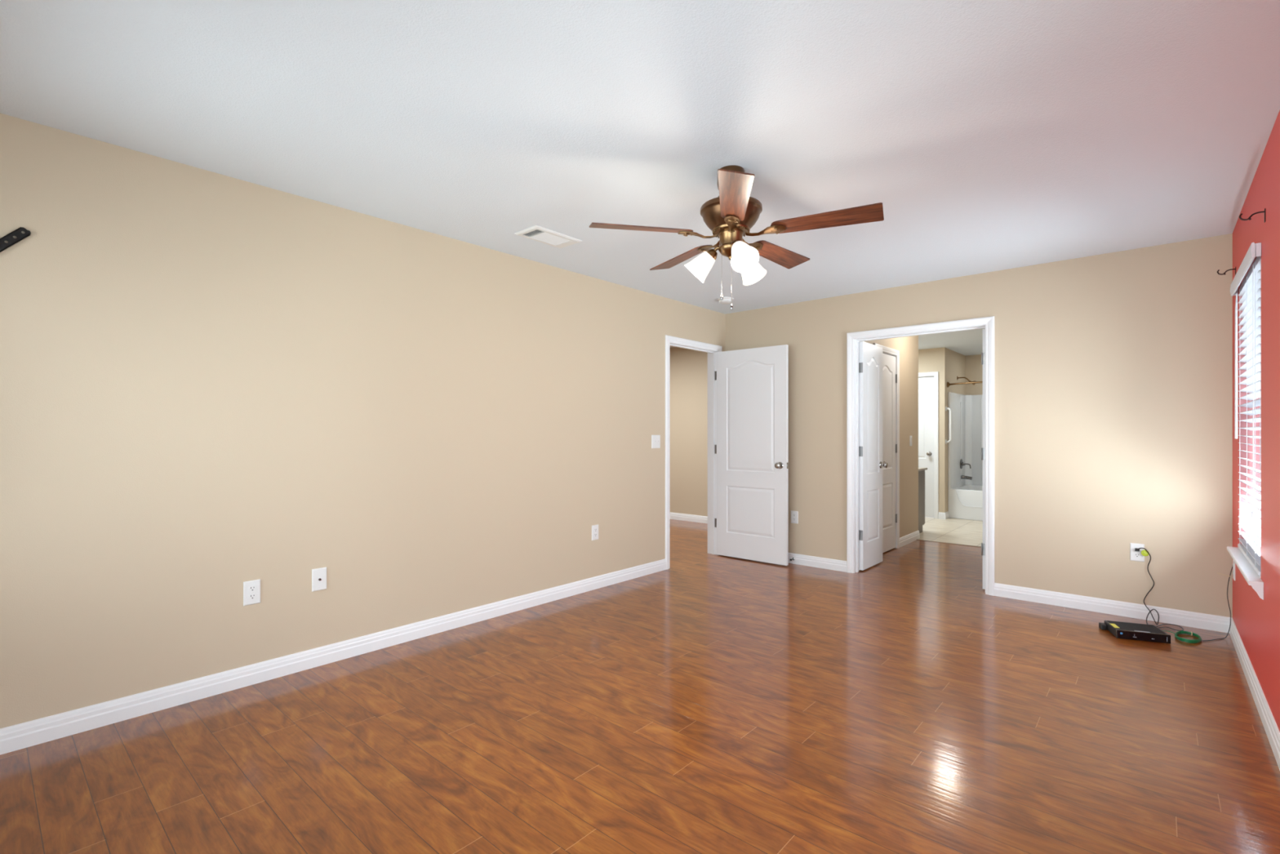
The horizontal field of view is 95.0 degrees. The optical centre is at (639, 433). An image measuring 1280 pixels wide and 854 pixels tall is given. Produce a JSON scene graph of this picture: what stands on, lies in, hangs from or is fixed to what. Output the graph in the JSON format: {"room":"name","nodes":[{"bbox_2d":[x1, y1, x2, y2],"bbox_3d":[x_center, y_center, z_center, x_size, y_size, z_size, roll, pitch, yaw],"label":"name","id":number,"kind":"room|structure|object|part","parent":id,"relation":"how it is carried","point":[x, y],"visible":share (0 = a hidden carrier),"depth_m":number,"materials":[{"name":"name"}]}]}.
{"room":"empty bedroom","nodes":[
{"label":"empty bedroom","id":0,"kind":"room"},
{"bbox_2d":[0,113,725,728],"bbox_3d":[-0.534,0.000,4.481,0.115,2.440,7.100,0,0,41],"label":"wall","id":1,"kind":"structure","parent":0,"point":[211,384],"depth_m":2.91,"materials":[{"name":"beige paint"}]},
{"bbox_2d":[0,226,31,252],"bbox_3d":[-2.482,-0.636,2.174,0.012,0.325,0.308,0,0,41],"label":"wall bracket","id":2,"kind":"object","parent":1,"relation":"attached to","point":[20,236],"visible":1,"depth_m":2.25,"materials":[{"name":"black metal"}]},
{"bbox_2d":[243,578,260,605],"bbox_3d":[-1.887,0.775,2.851,0.009,0.116,0.072,0,0,41],"label":"wall outlet","id":3,"kind":"object","parent":1,"relation":"attached to","point":[251,588],"visible":1,"depth_m":2.85,"materials":[{"name":"white plastic"}]},
{"bbox_2d":[248,593,256,599],"bbox_3d":[-1.885,0.794,2.850,0.003,0.025,0.034,0,0,41],"label":"receptacle","id":4,"kind":"object","parent":3,"relation":"attached to","point":[251,596],"depth_m":2.85,"materials":[{"name":"white plastic"}]},
{"bbox_2d":[248,585,256,591],"bbox_3d":[-1.885,0.755,2.850,0.003,0.025,0.034,0,0,41],"label":"receptacle","id":5,"kind":"object","parent":3,"relation":"attached to","point":[251,588],"depth_m":2.85,"materials":[{"name":"white plastic"}]},
{"bbox_2d":[311,567,326,591],"bbox_3d":[-1.681,0.768,3.078,0.018,0.116,0.072,0,0,41],"label":"cable jack plate","id":6,"kind":"object","parent":1,"relation":"attached to","point":[318,575],"visible":1,"depth_m":3.08,"materials":[{"name":"white plastic"}]},
{"bbox_2d":[0,558,666,755],"bbox_3d":[-0.938,1.173,3.924,0.015,0.095,5.500,0,0,41],"label":"baseboard","id":7,"kind":"structure","parent":1,"relation":"attached to","point":[37,731],"depth_m":2.89,"materials":[{"name":"white paint"}]},
{"bbox_2d":[591,524,598,540],"bbox_3d":[-0.350,0.778,4.597,0.009,0.116,0.072,0,0,41],"label":"wall outlet","id":8,"kind":"object","parent":1,"relation":"attached to","point":[595,527],"visible":1,"depth_m":4.59,"materials":[{"name":"white plastic"}]},
{"bbox_2d":[651,435,660,448],"bbox_3d":[0.145,0.073,5.153,0.016,0.116,0.116,0,0,41],"label":"light switch","id":9,"kind":"object","parent":1,"relation":"attached to","point":[655,439],"visible":1,"depth_m":5.15,"materials":[{"name":"white plastic"}]},
{"bbox_2d":[665,334,788,569],"bbox_3d":[0.768,0.170,5.381,0.916,2.101,0.904,0,0,41],"label":"door","id":10,"kind":"structure","parent":1,"relation":"in","point":[748,388],"depth_m":5.59,"materials":[{"name":"white paint"}]},
{"bbox_3d":[0.528,0.170,5.587,0.018,2.101,0.897,0,0,41],"label":"casing","id":11,"kind":"part","parent":10,"relation":"part of","materials":[{"name":"white paint"}]},
{"bbox_3d":[1.316,0.295,5.388,0.103,0.064,0.169,0,0,41],"label":"knob","id":12,"kind":"part","parent":10,"relation":"part of","materials":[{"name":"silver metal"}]},
{"bbox_2d":[0,0,1279,355],"bbox_3d":[0.945,-1.270,5.764,7.200,0.100,11.100,0,0,41],"label":"ceiling","id":13,"kind":"structure","parent":0,"point":[989,135],"depth_m":2.20,"materials":[{"name":"white paint"}]},
{"bbox_2d":[514,225,582,248],"bbox_3d":[-0.566,-1.215,3.643,0.210,0.010,0.370,0,0,41],"label":"ceiling vent","id":14,"kind":"object","parent":13,"relation":"in","point":[535,233],"visible":1,"depth_m":3.62,"materials":[{"name":"white plastic"}]},
{"bbox_2d":[717,297,733,303],"bbox_3d":[0.775,-1.200,5.314,0.144,0.040,0.144,0,0,41],"label":"smoke detector","id":15,"kind":"object","parent":13,"relation":"attached to","point":[726,300],"visible":0.97,"depth_m":5.27,"materials":[{"name":"white plastic"}]},
{"bbox_3d":[0.775,-1.213,5.314,0.144,0.014,0.144,0,0,41],"label":"mounting plate","id":16,"kind":"part","parent":15,"relation":"part of","materials":[{"name":"white plastic"}]},
{"bbox_2d":[589,164,884,309],"bbox_3d":[0.453,-0.891,2.753,1.283,0.657,1.233,0,0,41],"label":"ceiling fan","id":17,"kind":"object","parent":13,"relation":"hanging from","point":[731,216],"visible":1,"depth_m":2.62,"materials":[{"name":"brown wood"}]},
{"bbox_3d":[0.011,-0.926,2.648,0.470,0.006,0.132,0,12,-11],"label":"blade","id":18,"kind":"part","parent":17,"relation":"part of","materials":[{"name":"brown wood"}]},
{"bbox_3d":[0.221,-0.926,3.095,0.132,0.006,0.470,-14,6,-28],"label":"blade","id":19,"kind":"part","parent":17,"relation":"part of","materials":[{"name":"brown wood"}]},
{"bbox_3d":[0.275,-0.785,2.767,0.145,0.146,0.122,0,0,41],"label":"lamp shade","id":20,"kind":"part","parent":17,"relation":"part of","materials":[{"name":"white glass"}]},
{"bbox_3d":[0.341,-0.846,2.750,0.072,0.066,0.060,0,0,41],"label":"light arm","id":21,"kind":"part","parent":17,"relation":"part of","materials":[{"name":"gold metal"}]},
{"bbox_3d":[0.371,-0.926,2.310,0.132,0.006,0.470,12,2,7],"label":"blade","id":22,"kind":"part","parent":17,"relation":"part of","materials":[{"name":"brown wood"}]},
{"bbox_3d":[0.452,-0.805,2.601,0.056,0.082,0.080,0,0,9],"label":"bulb","id":23,"kind":"part","parent":17,"relation":"part of","materials":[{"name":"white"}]},
{"bbox_3d":[0.450,-0.785,2.573,0.141,0.146,0.133,0,0,41],"label":"lamp shade","id":24,"kind":"part","parent":17,"relation":"part of","materials":[{"name":"white glass"}]},
{"bbox_3d":[0.538,-0.785,2.821,0.125,0.146,0.146,0,0,41],"label":"lamp shade","id":25,"kind":"part","parent":17,"relation":"part of","materials":[{"name":"white glass"}]},
{"bbox_3d":[0.711,-0.926,3.033,0.132,0.006,0.470,-16,-11,42],"label":"blade","id":26,"kind":"part","parent":17,"relation":"part of","materials":[{"name":"brown wood"}]},
{"bbox_3d":[0.803,-0.926,2.547,0.470,0.006,0.132,0,-12,25],"label":"blade","id":27,"kind":"part","parent":17,"relation":"part of","materials":[{"name":"brown wood"}]},
{"bbox_2d":[0,516,1279,853],"bbox_3d":[0.945,1.270,5.764,7.200,0.100,11.100,0,0,41],"label":"floor","id":28,"kind":"structure","parent":0,"point":[706,703],"depth_m":2.33,"materials":[{"name":"laminate"}]},
{"bbox_2d":[918,466,927,533],"bbox_3d":[2.958,0.785,7.482,1.160,0.870,0.646,0,0,41],"label":"bathroom vanity","id":29,"kind":"object","parent":28,"relation":"on","point":[921,470],"visible":0.17,"depth_m":7.20,"materials":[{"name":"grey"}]},
{"bbox_2d":[918,466,927,471],"bbox_3d":[2.953,0.403,7.477,1.160,0.105,0.633,0,0,41],"label":"countertop","id":30,"kind":"structure","parent":29,"relation":"on","point":[919,468],"depth_m":7.22,"materials":[{"name":"beige stone"}]},
{"bbox_2d":[916,539,980,546],"bbox_3d":[3.654,1.218,6.283,1.320,0.004,0.030,0,0,41],"label":"threshold","id":31,"kind":"object","parent":28,"relation":"on","point":[917,540],"visible":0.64,"depth_m":6.48,"materials":[{"name":"brown wood"}]},
{"bbox_2d":[948,391,982,520],"bbox_3d":[5.335,0.312,8.329,1.496,1.815,1.023,0,0,41],"label":"bathtub","id":32,"kind":"object","parent":28,"relation":"on","point":[965,495],"visible":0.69,"depth_m":8.82,"materials":[{"name":"white plastic"}]},
{"bbox_2d":[960,458,971,468],"bbox_3d":[4.943,0.465,8.879,0.137,0.160,0.160,0,0,41],"label":"tub valve","id":33,"kind":"object","parent":32,"relation":"attached to","point":[962,463],"visible":1,"depth_m":8.88,"materials":[{"name":"silver metal"}]},
{"bbox_3d":[4.913,0.465,8.905,0.057,0.160,0.160,0,0,41],"label":"trim plate","id":34,"kind":"part","parent":33,"relation":"part of","materials":[{"name":"silver metal"}]},
{"bbox_2d":[948,484,982,520],"bbox_3d":[5.335,1.012,8.329,1.496,0.417,1.023,0,0,41],"label":"tub","id":35,"kind":"object","parent":32,"relation":"in","point":[965,501],"depth_m":8.32,"materials":[{"name":"white plastic"}]},
{"bbox_2d":[960,475,972,479],"bbox_3d":[4.946,0.670,8.876,0.150,0.073,0.066,0,0,41],"label":"tub spout","id":36,"kind":"object","parent":32,"relation":"attached to","point":[962,477],"visible":1,"depth_m":8.87,"materials":[{"name":"silver metal"}]},
{"bbox_2d":[1098,620,1170,643],"bbox_3d":[2.977,1.194,3.537,0.285,0.052,0.206,0,0,22],"label":"gateway","id":37,"kind":"object","parent":28,"relation":"on","point":[1126,630],"visible":1,"depth_m":3.48,"materials":[{"name":"black plastic"}]},
{"bbox_3d":[2.955,1.194,3.443,0.256,0.049,0.013,0,0,22],"label":"panel","id":38,"kind":"part","parent":37,"relation":"part of","materials":[{"name":"black plastic"}]},
{"bbox_2d":[1162,630,1201,643],"bbox_3d":[3.259,1.210,3.502,0.164,0.026,0.207,0,0,2],"label":"cable","id":39,"kind":"object","parent":28,"relation":"on","point":[1190,641],"visible":0.99,"depth_m":3.47,"materials":[{"name":"green plastic"}]},
{"bbox_2d":[670,346,707,516],"bbox_3d":[0.612,0.000,8.275,3.180,2.440,0.110,0,0,41],"label":"wall","id":40,"kind":"structure","parent":0,"point":[688,367],"depth_m":8.15,"materials":[{"name":"beige paint"}]},
{"bbox_2d":[670,511,707,523],"bbox_3d":[0.055,1.173,7.644,3.180,0.095,1.573,0,0,41],"label":"baseboard","id":41,"kind":"structure","parent":40,"relation":"attached to","point":[683,517],"depth_m":8.12,"materials":[{"name":"white paint"}]},
{"bbox_2d":[859,335,918,537],"bbox_3d":[2.512,0.000,6.069,0.110,2.440,2.050,0,0,41],"label":"wall","id":42,"kind":"structure","parent":0,"point":[908,346],"depth_m":6.54,"materials":[{"name":"beige paint"}]},
{"bbox_2d":[873,342,899,552],"bbox_3d":[2.501,0.170,6.006,0.176,2.101,0.722,0,0,41],"label":"door","id":43,"kind":"structure","parent":42,"relation":"in","point":[891,357],"depth_m":6.09,"materials":[{"name":"white paint"}]},
{"bbox_2d":[899,530,919,546],"bbox_3d":[2.559,1.173,6.027,0.015,0.095,2.050,0,0,41],"label":"baseboard","id":44,"kind":"structure","parent":42,"relation":"attached to","point":[915,535],"depth_m":6.52,"materials":[{"name":"white paint"}]},
{"bbox_2d":[909,435,911,445],"bbox_3d":[3.047,0.085,6.584,0.011,0.116,0.072,0,0,41],"label":"light switch","id":45,"kind":"object","parent":42,"relation":"attached to","point":[910,437],"visible":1,"depth_m":6.57,"materials":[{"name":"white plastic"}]},
{"bbox_2d":[918,347,946,512],"bbox_3d":[3.885,0.000,8.777,1.270,2.440,0.110,0,0,41],"label":"wall","id":46,"kind":"structure","parent":0,"point":[930,360],"depth_m":8.35,"materials":[{"name":"beige paint"}]},
{"bbox_2d":[918,371,938,518],"bbox_3d":[3.993,0.170,8.651,0.782,2.101,0.157,0,0,41],"label":"door","id":47,"kind":"structure","parent":46,"relation":"in","point":[928,382],"depth_m":8.46,"materials":[{"name":"white paint"}]},
{"bbox_2d":[945,406,951,444],"bbox_3d":[4.391,-0.115,8.332,0.077,0.538,0.068,0,0,41],"label":"grab bar","id":48,"kind":"object","parent":46,"relation":"attached to","point":[946,407],"visible":1,"depth_m":8.31,"materials":[{"name":"white plastic"}]},
{"bbox_2d":[946,381,982,387],"bbox_3d":[4.937,-0.700,7.878,1.498,0.084,0.224,0,0,41],"label":"shower rod","id":49,"kind":"object","parent":46,"relation":"attached to","point":[948,384],"visible":0.34,"depth_m":8.21,"materials":[{"name":"gold metal"}]},
{"bbox_3d":[4.926,-0.700,7.866,1.471,0.025,0.193,0,0,41],"label":"rod","id":50,"kind":"part","parent":49,"relation":"part of","materials":[{"name":"gold metal"}]},
{"bbox_2d":[946,348,964,511],"bbox_3d":[4.750,0.000,8.882,0.110,2.440,1.190,0,0,41],"label":"wall","id":51,"kind":"structure","parent":0,"point":[955,361],"depth_m":8.66,"materials":[{"name":"beige paint"}]},
{"bbox_2d":[937,511,949,519],"bbox_3d":[4.350,1.173,8.396,0.098,0.095,0.183,0,0,41],"label":"baseboard","id":52,"kind":"structure","parent":51,"relation":"attached to","point":[945,515],"depth_m":8.34,"materials":[{"name":"white paint"}]},
{"bbox_2d":[956,376,975,385],"bbox_3d":[4.877,-0.789,8.756,0.248,0.152,0.071,0,0,41],"label":"shower fixture","id":53,"kind":"object","parent":51,"relation":"attached to","point":[957,377],"visible":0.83,"depth_m":8.75,"materials":[{"name":"gold metal"}]},
{"bbox_2d":[964,354,982,395],"bbox_3d":[5.767,0.000,8.706,1.650,2.440,0.110,0,0,41],"label":"wall","id":54,"kind":"structure","parent":0,"point":[973,366],"depth_m":9.13,"materials":[{"name":"beige paint"}]},
{"bbox_2d":[725,233,1232,617],"bbox_3d":[2.283,0.000,4.828,3.655,2.440,0.115,0,0,41],"label":"wall","id":55,"kind":"structure","parent":0,"point":[1113,371],"depth_m":4.07,"materials":[{"name":"beige paint"}]},
{"bbox_2d":[791,510,798,524],"bbox_3d":[1.445,0.785,5.484,0.072,0.116,0.009,0,0,41],"label":"wall outlet","id":56,"kind":"object","parent":55,"relation":"attached to","point":[794,514],"visible":1,"depth_m":5.48,"materials":[{"name":"white plastic"}]},
{"bbox_2d":[846,315,994,595],"bbox_3d":[2.440,0.170,5.004,1.127,2.101,0.622,0,0,41],"label":"door","id":57,"kind":"structure","parent":55,"relation":"in","point":[864,464],"depth_m":5.14,"materials":[{"name":"white paint"}]},
{"bbox_3d":[2.252,0.295,5.515,0.169,0.064,0.103,0,0,41],"label":"knob","id":58,"kind":"part","parent":57,"relation":"part of","materials":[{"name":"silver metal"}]},
{"bbox_2d":[788,552,1232,633],"bbox_3d":[2.240,1.173,4.780,3.655,0.095,0.015,0,0,41],"label":"baseboard","id":59,"kind":"structure","parent":55,"relation":"attached to","point":[1169,615],"depth_m":4.01,"materials":[{"name":"white paint"}]},
{"bbox_2d":[1129,542,1144,561],"bbox_3d":[3.281,0.786,3.867,0.072,0.116,0.009,0,0,41],"label":"wall outlet","id":60,"kind":"object","parent":55,"relation":"attached to","point":[1134,555],"visible":1,"depth_m":3.87,"materials":[{"name":"white plastic"}]},
{"bbox_2d":[1133,553,1140,557],"bbox_3d":[3.279,0.805,3.865,0.034,0.025,0.003,0,0,41],"label":"receptacle","id":61,"kind":"object","parent":60,"relation":"attached to","point":[1135,555],"depth_m":3.86,"materials":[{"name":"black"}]},
{"bbox_2d":[1134,547,1183,631],"bbox_3d":[3.253,0.982,3.675,0.234,0.472,0.316,0,0,41],"label":"power cord","id":62,"kind":"object","parent":55,"relation":"attached to","point":[1144,553],"visible":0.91,"depth_m":3.80,"materials":[{"name":"black plastic"}]},
{"bbox_2d":[1232,110,1279,731],"bbox_3d":[1.855,0.000,1.464,0.150,2.440,5.730,0,0,41],"label":"wall","id":63,"kind":"structure","parent":0,"point":[1256,620],"depth_m":2.45,"materials":[{"name":"red paint"}]},
{"bbox_2d":[1217,266,1235,275],"bbox_3d":[3.445,-0.942,3.442,0.079,0.057,0.016,0,0,41],"label":"curtain bracket","id":64,"kind":"object","parent":63,"relation":"attached to","point":[1218,270],"visible":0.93,"depth_m":3.44,"materials":[{"name":"brown metal"}]},
{"bbox_2d":[1232,559,1235,580],"bbox_3d":[3.517,0.808,3.472,0.009,0.116,0.072,0,0,41],"label":"wall outlet","id":65,"kind":"object","parent":63,"relation":"attached to","point":[1233,562],"visible":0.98,"depth_m":3.45,"materials":[{"name":"white plastic"}]},
{"bbox_2d":[1202,566,1232,640],"bbox_3d":[3.406,1.003,3.469,0.220,0.432,0.043,0,0,-7],"label":"cord","id":66,"kind":"object","parent":65,"relation":"hanging from","point":[1232,566],"visible":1,"depth_m":3.46,"materials":[{"name":"black plastic"}]},
{"bbox_2d":[1226,257,1263,599],"bbox_3d":[3.073,-0.054,2.890,0.187,1.551,1.040,0,0,41],"label":"window","id":67,"kind":"structure","parent":63,"relation":"in","point":[1251,575],"depth_m":3.26,"materials":[{"name":"white paint"}]},
{"bbox_3d":[3.051,0.651,2.910,0.127,0.025,1.040,0,0,41],"label":"sill","id":68,"kind":"part","parent":67,"relation":"part of","materials":[{"name":"white paint"}]},
{"bbox_2d":[1230,242,1261,575],"bbox_3d":[3.071,-0.105,2.946,0.084,1.485,0.980,0,0,41],"label":"window blind","id":69,"kind":"object","parent":67,"relation":"attached to","point":[1251,286],"visible":0.77,"depth_m":2.94,"materials":[{"name":"white plastic"}]},
{"bbox_3d":[3.080,-0.085,2.938,0.054,1.410,0.003,0,0,41],"label":"ladder cord","id":70,"kind":"part","parent":69,"relation":"part of","materials":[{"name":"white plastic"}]},
{"bbox_3d":[3.080,0.627,2.938,0.052,0.019,0.890,0,0,41],"label":"rail","id":71,"kind":"part","parent":69,"relation":"part of","materials":[{"name":"white plastic"}]},
{"bbox_3d":[3.085,-0.805,2.933,0.046,0.041,0.890,0,0,41],"label":"head rail","id":72,"kind":"part","parent":69,"relation":"part of","materials":[{"name":"white plastic"}]},
{"bbox_3d":[2.841,-0.193,2.715,0.015,1.175,0.016,0,0,41],"label":"lift cord","id":73,"kind":"part","parent":69,"relation":"part of","materials":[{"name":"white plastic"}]},
{"bbox_3d":[2.862,-0.085,2.690,0.054,1.410,0.003,0,0,41],"label":"ladder cord","id":74,"kind":"part","parent":69,"relation":"part of","materials":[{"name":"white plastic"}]},
{"bbox_3d":[3.147,-0.092,2.878,0.060,1.475,0.920,0,0,41],"label":"frame","id":75,"kind":"part","parent":67,"relation":"part of","materials":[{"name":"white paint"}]},
{"bbox_2d":[1239,208,1265,222],"bbox_3d":[2.635,-0.928,2.523,0.079,0.057,0.016,0,0,41],"label":"curtain bracket","id":76,"kind":"object","parent":63,"relation":"attached to","point":[1249,218],"visible":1,"depth_m":2.52,"materials":[{"name":"brown metal"}]},
{"bbox_2d":[1229,617,1279,769],"bbox_3d":[1.794,1.173,1.519,0.015,0.095,5.500,0,0,41],"label":"baseboard","id":77,"kind":"structure","parent":63,"relation":"attached to","point":[1272,731],"depth_m":2.59,"materials":[{"name":"white paint"}]}
]}

